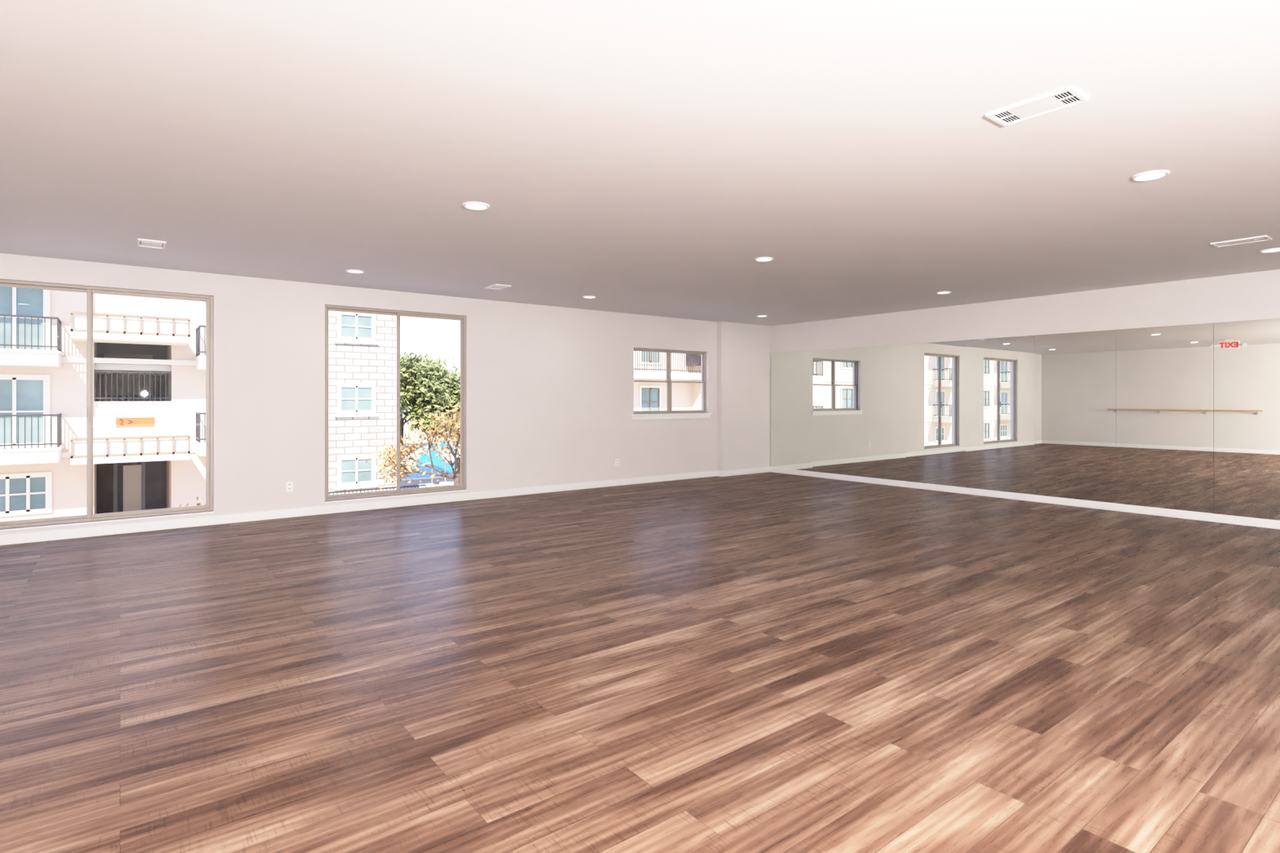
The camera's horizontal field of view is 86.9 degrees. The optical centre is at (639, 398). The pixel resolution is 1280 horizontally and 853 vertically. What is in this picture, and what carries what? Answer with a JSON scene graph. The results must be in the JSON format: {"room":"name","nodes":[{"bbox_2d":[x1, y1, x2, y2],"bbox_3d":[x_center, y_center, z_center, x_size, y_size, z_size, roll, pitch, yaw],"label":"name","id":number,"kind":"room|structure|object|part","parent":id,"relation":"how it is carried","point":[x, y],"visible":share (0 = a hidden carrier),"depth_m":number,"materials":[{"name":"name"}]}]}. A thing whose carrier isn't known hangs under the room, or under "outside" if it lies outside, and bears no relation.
{"room":"exercise studio","nodes":[
{"label":"exercise studio","id":0,"kind":"room"},
{"bbox_2d":[0,253,716,534],"bbox_3d":[-2.826,0.005,8.931,13.020,2.750,0.200,0,0,-38],"label":"wall","id":1,"kind":"structure","parent":0,"point":[549,389],"depth_m":9.24,"materials":[{"name":"paint"}]},
{"bbox_2d":[0,279,213,528],"bbox_3d":[-5.544,0.050,6.806,2.100,2.360,0.090,0,0,-38],"label":"window","id":2,"kind":"structure","parent":1,"relation":"in","point":[2,281],"depth_m":7.08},
{"bbox_2d":[0,282,93,524],"bbox_3d":[-5.947,0.050,6.514,1.045,2.300,0.030,0,0,-38],"label":"fixed sash","id":3,"kind":"object","parent":2,"relation":"attached to","point":[10,285],"visible":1,"depth_m":6.71,"materials":[{"name":"grey metal"}]},
{"bbox_2d":[86,288,209,518],"bbox_3d":[-5.138,0.050,7.094,1.045,2.300,0.032,0,0,-38],"label":"sliding sash","id":4,"kind":"object","parent":2,"relation":"attached to","point":[89,291],"visible":1,"depth_m":7.04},
{"bbox_2d":[87,406,89,422],"bbox_3d":[-5.524,0.155,6.763,0.016,0.150,0.022,0,0,-38],"label":"latch","id":5,"kind":"object","parent":4,"relation":"attached to","point":[88,407],"visible":1,"depth_m":6.75,"materials":[{"name":"beige metal"}]},
{"bbox_2d":[0,511,213,531],"bbox_3d":[-5.504,1.240,6.754,2.100,0.020,0.042,0,0,-38],"label":"sill","id":6,"kind":"structure","parent":1,"relation":"attached to","point":[207,512],"depth_m":6.80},
{"bbox_2d":[285,481,293,491],"bbox_3d":[-4.069,1.020,7.841,0.072,0.114,0.010,0,0,-38],"label":"wall outlet","id":7,"kind":"object","parent":1,"relation":"attached to","point":[289,485],"visible":1,"depth_m":7.84,"materials":[{"name":"plastic"}]},
{"bbox_2d":[0,466,770,545],"bbox_3d":[-2.730,1.330,8.794,13.006,0.100,0.134,0,0,-38],"label":"baseboard","id":8,"kind":"structure","parent":1,"relation":"attached to","point":[73,533],"depth_m":8.05,"materials":[{"name":"white wood"}]},
{"bbox_2d":[324,304,466,501],"bbox_3d":[-3.108,0.050,8.682,1.790,2.360,0.090,0,0,-38],"label":"window","id":9,"kind":"structure","parent":1,"relation":"in","point":[326,305],"depth_m":8.64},
{"bbox_2d":[326,307,396,497],"bbox_3d":[-3.450,0.050,8.438,0.890,2.300,0.030,0,0,-38],"label":"fixed sash","id":10,"kind":"object","parent":9,"relation":"attached to","point":[327,308],"visible":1,"depth_m":8.20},
{"bbox_2d":[396,312,463,492],"bbox_3d":[-2.764,0.050,8.923,0.890,2.300,0.032,0,0,-38],"label":"sliding sash","id":11,"kind":"object","parent":9,"relation":"attached to","point":[398,314],"visible":1,"depth_m":8.89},
{"bbox_2d":[324,488,466,503],"bbox_3d":[-3.068,1.240,8.630,1.790,0.020,0.042,0,0,-38],"label":"sill","id":12,"kind":"structure","parent":1,"relation":"attached to","point":[463,490],"depth_m":8.55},
{"bbox_2d":[615,458,618,466],"bbox_3d":[-0.361,1.010,10.697,0.072,0.114,0.010,0,0,-38],"label":"wall outlet","id":13,"kind":"object","parent":1,"relation":"attached to","point":[616,460],"visible":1,"depth_m":10.69,"materials":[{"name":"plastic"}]},
{"bbox_2d":[633,347,706,413],"bbox_3d":[0.491,-0.290,11.491,1.660,1.080,0.070,0,0,-38],"label":"window","id":14,"kind":"structure","parent":1,"relation":"in","point":[639,348],"depth_m":11.47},
{"bbox_3d":[0.155,-0.541,11.250,0.786,0.529,0.026,0,0,-38],"label":"upper sash","id":15,"kind":"part","parent":14,"relation":"part of","materials":[{"name":"clear glass"}]},
{"bbox_3d":[0.172,-0.038,11.228,0.786,0.529,0.026,0,0,-38],"label":"lower sash","id":16,"kind":"part","parent":14,"relation":"part of","materials":[{"name":"clear glass"}]},
{"bbox_3d":[0.809,-0.541,11.754,0.786,0.529,0.026,0,0,-38],"label":"upper sash","id":17,"kind":"part","parent":14,"relation":"part of","materials":[{"name":"clear glass"}]},
{"bbox_3d":[0.826,-0.038,11.732,0.786,0.529,0.026,0,0,-38],"label":"lower sash","id":18,"kind":"part","parent":14,"relation":"part of","materials":[{"name":"clear glass"}]},
{"bbox_2d":[631,413,711,419],"bbox_3d":[0.544,0.295,11.422,1.740,0.090,0.105,0,0,-38],"label":"sill","id":19,"kind":"structure","parent":1,"relation":"attached to","point":[680,415],"depth_m":11.35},
{"bbox_2d":[716,321,770,471],"bbox_3d":[1.918,0.005,12.382,1.290,2.750,0.120,0,0,-38],"label":"pilaster","id":20,"kind":"object","parent":1,"relation":"attached to","point":[743,349],"depth_m":12.27,"materials":[{"name":"white paint"}]},
{"bbox_2d":[0,471,1279,852],"bbox_3d":[0.804,1.455,4.217,13.420,0.150,12.100,0,0,-38],"label":"floor","id":21,"kind":"structure","parent":0,"point":[770,662],"depth_m":3.39,"materials":[{"name":"brown wood"}]},
{"bbox_2d":[0,0,1279,325],"bbox_3d":[0.804,-1.470,4.217,13.420,0.200,12.100,0,0,-38],"label":"ceiling","id":22,"kind":"structure","parent":0,"point":[637,157],"depth_m":3.68,"materials":[{"name":"paint"}]},
{"bbox_2d":[137,238,166,249],"bbox_3d":[-4.304,-1.364,5.950,0.200,0.012,0.320,0,0,-38],"label":"ceiling vent","id":23,"kind":"object","parent":22,"relation":"attached to","point":[140,242],"depth_m":5.92,"materials":[{"name":"white metal"}]},
{"bbox_2d":[346,269,364,273],"bbox_3d":[-3.053,-1.365,7.242,0.190,0.010,0.190,0,0,-38],"label":"recessed light","id":24,"kind":"object","parent":22,"relation":"in","point":[353,271],"visible":1,"depth_m":7.25,"materials":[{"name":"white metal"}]},
{"bbox_2d":[462,201,489,210],"bbox_3d":[-1.161,-1.365,4.786,0.190,0.010,0.190,0,0,-38],"label":"recessed light","id":25,"kind":"object","parent":22,"relation":"in","point":[477,206],"visible":1,"depth_m":4.79,"materials":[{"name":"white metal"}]},
{"bbox_2d":[484,284,511,289],"bbox_3d":[-1.733,-1.364,8.233,0.200,0.012,0.320,0,0,-38],"label":"ceiling vent","id":26,"kind":"object","parent":22,"relation":"attached to","point":[496,286],"depth_m":8.22,"materials":[{"name":"white metal"}]},
{"bbox_2d":[582,295,596,298],"bbox_3d":[-0.676,-1.365,9.072,0.190,0.010,0.190,0,0,-38],"label":"recessed light","id":27,"kind":"object","parent":22,"relation":"in","point":[585,296],"visible":1,"depth_m":9.07,"materials":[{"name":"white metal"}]},
{"bbox_2d":[754,257,773,262],"bbox_3d":[1.216,-1.365,6.616,0.190,0.010,0.190,0,0,-38],"label":"recessed light","id":28,"kind":"object","parent":22,"relation":"in","point":[759,259],"visible":1,"depth_m":6.61,"materials":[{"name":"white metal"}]},
{"bbox_2d":[935,291,951,293],"bbox_3d":[3.910,-1.365,8.691,0.190,0.010,0.190,0,0,-38],"label":"recessed light","id":29,"kind":"object","parent":22,"relation":"in","point":[939,292],"visible":1,"depth_m":8.70,"materials":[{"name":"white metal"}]},
{"bbox_2d":[985,85,1088,126],"bbox_3d":[1.855,-1.364,3.164,0.200,0.012,0.370,0,0,-38],"label":"ceiling vent","id":30,"kind":"object","parent":22,"relation":"attached to","point":[1066,97],"depth_m":3.14,"materials":[{"name":"white metal"}]},
{"bbox_2d":[1130,169,1169,181],"bbox_3d":[3.126,-1.365,4.136,0.190,0.010,0.190,0,0,-38],"label":"recessed light","id":31,"kind":"object","parent":22,"relation":"in","point":[1152,175],"visible":1,"depth_m":4.13,"materials":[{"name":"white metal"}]},
{"bbox_2d":[1210,235,1271,247],"bbox_3d":[5.210,-1.364,5.855,0.200,0.012,0.370,0,0,-38],"label":"ceiling vent","id":32,"kind":"object","parent":22,"relation":"attached to","point":[1264,237],"depth_m":5.83,"materials":[{"name":"white metal"}]},
{"bbox_2d":[1258,247,1279,253],"bbox_3d":[5.819,-1.365,6.211,0.190,0.010,0.190,0,0,-38],"label":"recessed light","id":33,"kind":"object","parent":22,"relation":"in","point":[1270,250],"visible":1,"depth_m":6.22,"materials":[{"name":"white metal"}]},
{"bbox_2d":[770,269,1279,520],"bbox_3d":[6.031,0.005,8.242,0.226,2.750,12.100,0,0,-38],"label":"mirror","id":34,"kind":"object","parent":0,"point":[1180,417],"depth_m":8.79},
{"bbox_3d":[2.736,0.220,12.352,0.006,2.140,0.890,0,0,-38],"label":"mirror panel","id":35,"kind":"part","parent":34,"relation":"part of","materials":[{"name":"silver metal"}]},
{"bbox_3d":[3.293,0.220,11.628,0.006,2.140,0.928,0,0,-38],"label":"mirror panel","id":36,"kind":"part","parent":34,"relation":"part of","materials":[{"name":"silver metal"}]},
{"bbox_3d":[3.863,0.220,10.889,0.006,2.140,0.928,0,0,-38],"label":"mirror panel","id":37,"kind":"part","parent":34,"relation":"part of","materials":[{"name":"silver metal"}]},
{"bbox_3d":[4.432,0.220,10.149,0.006,2.140,0.928,0,0,-38],"label":"mirror panel","id":38,"kind":"part","parent":34,"relation":"part of","materials":[{"name":"silver metal"}]},
{"bbox_3d":[5.002,0.220,9.410,0.006,2.140,0.928,0,0,-38],"label":"mirror panel","id":39,"kind":"part","parent":34,"relation":"part of","materials":[{"name":"silver metal"}]},
{"bbox_2d":[770,467,1279,529],"bbox_3d":[5.987,1.335,8.132,0.030,0.090,11.552,0,0,-38],"label":"baseboard","id":40,"kind":"structure","parent":34,"relation":"attached to","point":[1264,523],"depth_m":8.79,"materials":[{"name":"white wood"}]},
{"bbox_3d":[5.571,0.220,8.670,0.006,2.140,0.928,0,0,-38],"label":"mirror panel","id":41,"kind":"part","parent":34,"relation":"part of","materials":[{"name":"silver metal"}]},
{"bbox_3d":[6.141,0.220,7.931,0.006,2.140,0.928,0,0,-38],"label":"mirror panel","id":42,"kind":"part","parent":34,"relation":"part of","materials":[{"name":"silver metal"}]},
{"bbox_3d":[6.710,0.220,7.191,0.006,2.140,0.928,0,0,-38],"label":"mirror panel","id":43,"kind":"part","parent":34,"relation":"part of","materials":[{"name":"silver metal"}]},
{"label":"outside","id":44,"kind":"structure","parent":0,"visible":0},
{"bbox_2d":[400,423,460,488],"bbox_3d":[-31.523,4.480,57.323,160.000,0.200,110.700,0,0,-38],"label":"ground","id":45,"kind":"structure","parent":44,"point":[405,429],"depth_m":67.07,"materials":[{"name":"concrete"}]},
{"bbox_2d":[0,286,205,521],"bbox_3d":[-41.156,-2.120,6.486,63.500,13.000,11.500,0,0,-38],"label":"apartment building stucco","id":46,"kind":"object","parent":45,"relation":"on","point":[149,353],"visible":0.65,"depth_m":20.00,"materials":[{"name":"white paint"}]},
{"bbox_2d":[115,417,154,426],"bbox_3d":[-15.554,0.720,20.812,0.950,0.280,0.041,0,0,-38],"label":"number sign","id":47,"kind":"object","parent":46,"relation":"attached to","point":[139,421],"visible":1,"depth_m":20.80,"materials":[{"name":"orange wood"}]},
{"bbox_2d":[179,496,205,506],"bbox_3d":[-11.316,3.444,17.107,2.547,1.885,2.275,0,0,-38],"label":"bush","id":48,"kind":"object","parent":45,"relation":"on","point":[198,504],"visible":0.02,"depth_m":17.09,"materials":[{"name":"green plant"}]},
{"bbox_2d":[328,311,396,495],"bbox_3d":[-14.829,-2.120,29.663,6.300,13.000,9.500,0,0,-38],"label":"apartment building stone","id":49,"kind":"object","parent":45,"relation":"on","point":[362,347],"visible":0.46,"depth_m":27.06,"materials":[{"name":"brick"}]},
{"bbox_2d":[328,484,425,494],"bbox_3d":[-10.494,3.810,23.870,5.900,1.100,0.030,0,0,-38],"label":"fence","id":50,"kind":"object","parent":45,"relation":"on","point":[415,486],"visible":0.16,"depth_m":24.50,"materials":[{"name":"grey metal"}]},
{"bbox_2d":[365,395,460,488],"bbox_3d":[-6.614,2.138,23.212,4.831,4.497,5.341,0,0,-38],"label":"autumn tree","id":51,"kind":"object","parent":45,"relation":"on","point":[455,424],"visible":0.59,"depth_m":22.95,"materials":[{"name":"yellow plant"}]},
{"bbox_2d":[418,483,434,487],"bbox_3d":[-8.470,3.978,27.716,0.600,0.803,1.856,0,0,-38],"label":"lounger","id":52,"kind":"object","parent":45,"relation":"on","point":[428,485],"visible":0.05,"depth_m":28.39,"materials":[{"name":"white fabric"}]},
{"bbox_2d":[400,462,454,482],"bbox_3d":[-12.842,4.320,42.490,9.500,0.120,12.000,0,0,-38],"label":"swimming pool","id":53,"kind":"object","parent":45,"relation":"on","point":[441,466],"visible":0.03,"depth_m":39.17,"materials":[{"name":"blue liquid"}]},
{"bbox_2d":[400,351,460,452],"bbox_3d":[-19.499,0.099,55.506,11.950,8.576,11.438,0,0,10],"label":"leafy tree","id":54,"kind":"object","parent":45,"relation":"on","point":[418,378],"visible":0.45,"depth_m":53.14,"materials":[{"name":"green plant"}]},
{"bbox_2d":[400,443,460,483],"bbox_3d":[-9.431,3.180,30.602,3.141,2.400,3.141,0,0,-15],"label":"patio umbrella","id":55,"kind":"object","parent":45,"relation":"on","point":[422,458],"visible":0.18,"depth_m":29.65,"materials":[{"name":"teal fabric"}]},
{"bbox_2d":[403,389,460,439],"bbox_3d":[-15.303,1.703,54.566,7.831,5.369,7.836,0,0,24],"label":"leafy tree","id":56,"kind":"object","parent":45,"relation":"on","point":[417,412],"visible":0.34,"depth_m":52.49,"materials":[{"name":"green plant"}]},
{"bbox_2d":[409,364,460,424],"bbox_3d":[-15.406,0.698,61.039,11.605,7.378,12.721,0,0,-2],"label":"leafy tree","id":57,"kind":"object","parent":45,"relation":"on","point":[451,373],"visible":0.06,"depth_m":56.67,"materials":[{"name":"green plant"}]},
{"bbox_2d":[435,438,460,484],"bbox_3d":[-9.982,3.180,34.596,3.141,2.400,3.141,0,0,-15],"label":"patio umbrella","id":58,"kind":"object","parent":45,"relation":"on","point":[445,482],"visible":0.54,"depth_m":34.32,"materials":[{"name":"white metal"}]},
{"bbox_2d":[633,351,701,411],"bbox_3d":[4.234,-1.120,39.737,25.000,11.000,11.200,0,0,-38],"label":"apartment building","id":59,"kind":"structure","parent":45,"relation":"on","point":[647,366],"depth_m":32.09,"materials":[{"name":"beige paint"}]}
]}

